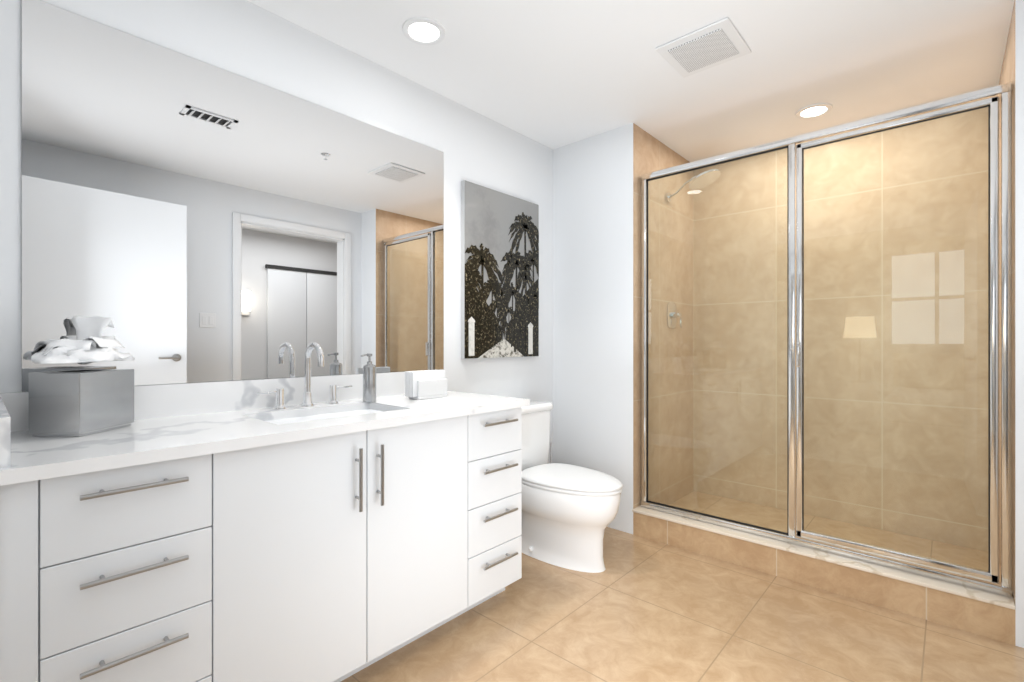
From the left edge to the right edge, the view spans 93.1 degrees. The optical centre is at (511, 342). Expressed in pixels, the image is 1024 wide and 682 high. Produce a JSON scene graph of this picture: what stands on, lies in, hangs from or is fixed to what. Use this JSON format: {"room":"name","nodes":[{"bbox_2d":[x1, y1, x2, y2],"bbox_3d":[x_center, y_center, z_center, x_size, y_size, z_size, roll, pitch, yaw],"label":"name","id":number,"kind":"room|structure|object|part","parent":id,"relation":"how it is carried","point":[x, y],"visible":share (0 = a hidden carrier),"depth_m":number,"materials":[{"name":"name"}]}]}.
{"room":"bathroom","nodes":[
{"label":"bathroom","id":0,"kind":"room"},
{"bbox_2d":[0,0,552,463],"bbox_3d":[-0.674,-0.083,2.309,0.120,2.440,2.707,0,0,42],"label":"wall","id":1,"kind":"structure","parent":0,"point":[248,40],"depth_m":2.12,"materials":[{"name":"white paint"}]},
{"bbox_2d":[0,394,11,465],"bbox_3d":[-1.231,0.202,1.165,0.545,0.100,0.018,0,0,42],"label":"backsplash","id":2,"kind":"structure","parent":1,"relation":"attached to","point":[5,414],"depth_m":0.99,"materials":[{"name":"white stone"}]},
{"bbox_2d":[0,370,445,429],"bbox_3d":[-0.901,0.197,1.952,0.018,0.110,1.628,0,0,42],"label":"backsplash","id":3,"kind":"structure","parent":1,"relation":"attached to","point":[154,401],"depth_m":1.74,"materials":[{"name":"white stone"}]},
{"bbox_2d":[22,0,443,391],"bbox_3d":[-0.887,-0.430,1.978,0.006,1.144,1.566,0,0,42],"label":"wall mirror","id":4,"kind":"object","parent":1,"relation":"attached to","point":[186,219],"visible":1,"depth_m":1.75,"materials":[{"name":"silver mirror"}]},
{"bbox_2d":[461,180,538,358],"bbox_3d":[-0.053,-0.398,2.882,0.031,0.970,0.640,0,0,42],"label":"picture","id":5,"kind":"object","parent":1,"relation":"attached to","point":[499,274],"visible":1,"depth_m":2.83,"materials":[{"name":"grey paper"}]},
{"bbox_2d":[553,123,689,533],"bbox_3d":[0.799,-0.083,3.499,0.715,2.440,1.033,0,0,42],"label":"wall","id":6,"kind":"structure","parent":0,"point":[597,303],"depth_m":3.03,"materials":[{"name":"white paint"}]},
{"bbox_2d":[247,0,1013,161],"bbox_3d":[0.619,-1.353,1.839,2.670,0.100,3.740,0,0,42],"label":"ceiling","id":7,"kind":"structure","parent":0,"point":[553,74],"depth_m":2.23,"materials":[{"name":"white paint"}]},
{"bbox_2d":[402,17,445,44],"bbox_3d":[-0.368,-1.298,2.029,0.180,0.008,0.180,0,0,42],"label":"recessed light","id":8,"kind":"object","parent":7,"relation":"in","point":[423,30],"visible":1,"depth_m":2.02,"materials":[{"name":"white plastic"}]},
{"bbox_2d":[655,17,750,77],"bbox_3d":[0.851,-1.294,2.155,0.310,0.016,0.310,0,0,42],"label":"ceiling vent","id":9,"kind":"object","parent":7,"relation":"in","point":[719,42],"visible":0.98,"depth_m":2.13,"materials":[{"name":"white plastic"}]},
{"bbox_3d":[0.851,-1.290,2.155,0.230,0.006,0.230,0,0,42],"label":"vent exhaust panel","id":10,"kind":"part","parent":9,"relation":"part of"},
{"bbox_2d":[795,103,832,118],"bbox_3d":[1.695,-1.298,2.727,0.180,0.008,0.180,0,0,42],"label":"recessed light","id":11,"kind":"object","parent":7,"relation":"in","point":[813,110],"visible":1,"depth_m":2.72,"materials":[{"name":"white plastic"}]},
{"bbox_2d":[341,527,1023,681],"bbox_3d":[0.273,1.167,1.455,2.670,0.060,2.707,0,0,42],"label":"floor","id":12,"kind":"structure","parent":0,"point":[640,609],"depth_m":1.88,"materials":[{"name":"tile"}]},
{"bbox_2d":[0,402,529,681],"bbox_3d":[-0.691,0.710,1.749,0.599,0.855,1.607,0,0,42],"label":"bathroom vanity","id":13,"kind":"object","parent":12,"relation":"on","point":[307,527],"depth_m":1.35,"materials":[{"name":"painted wood"},{"name":"brushed nickel"}]},
{"bbox_2d":[0,391,529,477],"bbox_3d":[-0.687,0.268,1.758,0.595,0.031,1.628,0,0,42],"label":"countertop","id":14,"kind":"structure","parent":13,"relation":"on","point":[177,433],"depth_m":1.39,"materials":[{"name":"white stone"}]},
{"bbox_2d":[29,364,133,436],"bbox_3d":[-1.219,0.166,1.384,0.139,0.172,0.183,0,0,0],"label":"tissue box","id":15,"kind":"object","parent":14,"relation":"on","point":[74,403],"depth_m":1.30,"materials":[{"name":"silver metal"}]},
{"bbox_2d":[29,316,134,375],"bbox_3d":[-1.219,-0.006,1.386,0.200,0.140,0.235,0,0,33],"label":"tissue","id":16,"kind":"object","parent":15,"relation":"in","point":[88,345],"depth_m":1.35,"materials":[{"name":"white paper"}]},
{"bbox_2d":[256,342,351,409],"bbox_3d":[-0.782,0.126,1.910,0.151,0.253,0.386,0,0,42],"label":"faucet","id":17,"kind":"object","parent":14,"relation":"on","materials":[{"name":"silver metal"}]},
{"bbox_2d":[264,406,387,421],"bbox_3d":[-0.663,0.343,1.776,0.308,0.143,0.508,0,0,42],"label":"sink","id":18,"kind":"object","parent":14,"relation":"in","point":[307,414],"depth_m":1.88,"materials":[{"name":"white ceramic"}]},
{"bbox_2d":[361,353,375,401],"bbox_3d":[-0.612,0.149,2.064,0.055,0.205,0.068,0,0,42],"label":"soap dispenser","id":19,"kind":"object","parent":14,"relation":"on","point":[369,381],"visible":1,"depth_m":2.05,"materials":[{"name":"silver metal"}]},
{"bbox_2d":[405,370,446,399],"bbox_3d":[-0.391,0.190,2.201,0.075,0.124,0.195,0,0,42],"label":"towel holder","id":20,"kind":"object","parent":14,"relation":"on","point":[424,384],"visible":1,"depth_m":2.16,"materials":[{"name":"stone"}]},
{"bbox_2d":[521,400,622,572],"bbox_3d":[0.231,0.748,2.619,0.786,0.779,0.480,0,0,42],"label":"toilet","id":21,"kind":"object","parent":12,"relation":"on","point":[569,512],"visible":0.83,"depth_m":2.46,"materials":[{"name":"white ceramic"}]},
{"bbox_2d":[633,512,1014,644],"bbox_3d":[1.364,1.100,2.415,1.576,0.195,0.180,0,0,42],"label":"shower curb","id":22,"kind":"object","parent":12,"relation":"on","point":[989,620],"visible":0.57,"depth_m":2.17,"materials":[{"name":"tile"}]},
{"bbox_2d":[632,505,1015,609],"bbox_3d":[1.363,0.995,2.417,1.580,0.015,0.198,0,0,42],"label":"threshold","id":23,"kind":"object","parent":22,"relation":"on","point":[956,589],"depth_m":2.19,"materials":[{"name":"stone"}]},
{"bbox_2d":[641,82,1011,596],"bbox_3d":[1.361,-0.012,2.405,1.561,1.998,0.076,0,0,42],"label":"shower enclosure","id":24,"kind":"object","parent":23,"relation":"on","point":[820,339],"visible":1,"depth_m":2.24,"materials":[{"name":"clear glass"}]},
{"bbox_2d":[999,0,1023,647],"bbox_3d":[2.336,-0.083,2.033,0.379,2.440,0.913,0,0,42],"label":"wall","id":25,"kind":"structure","parent":0,"point":[1012,70],"depth_m":1.82,"materials":[{"name":"paint"}]}
]}

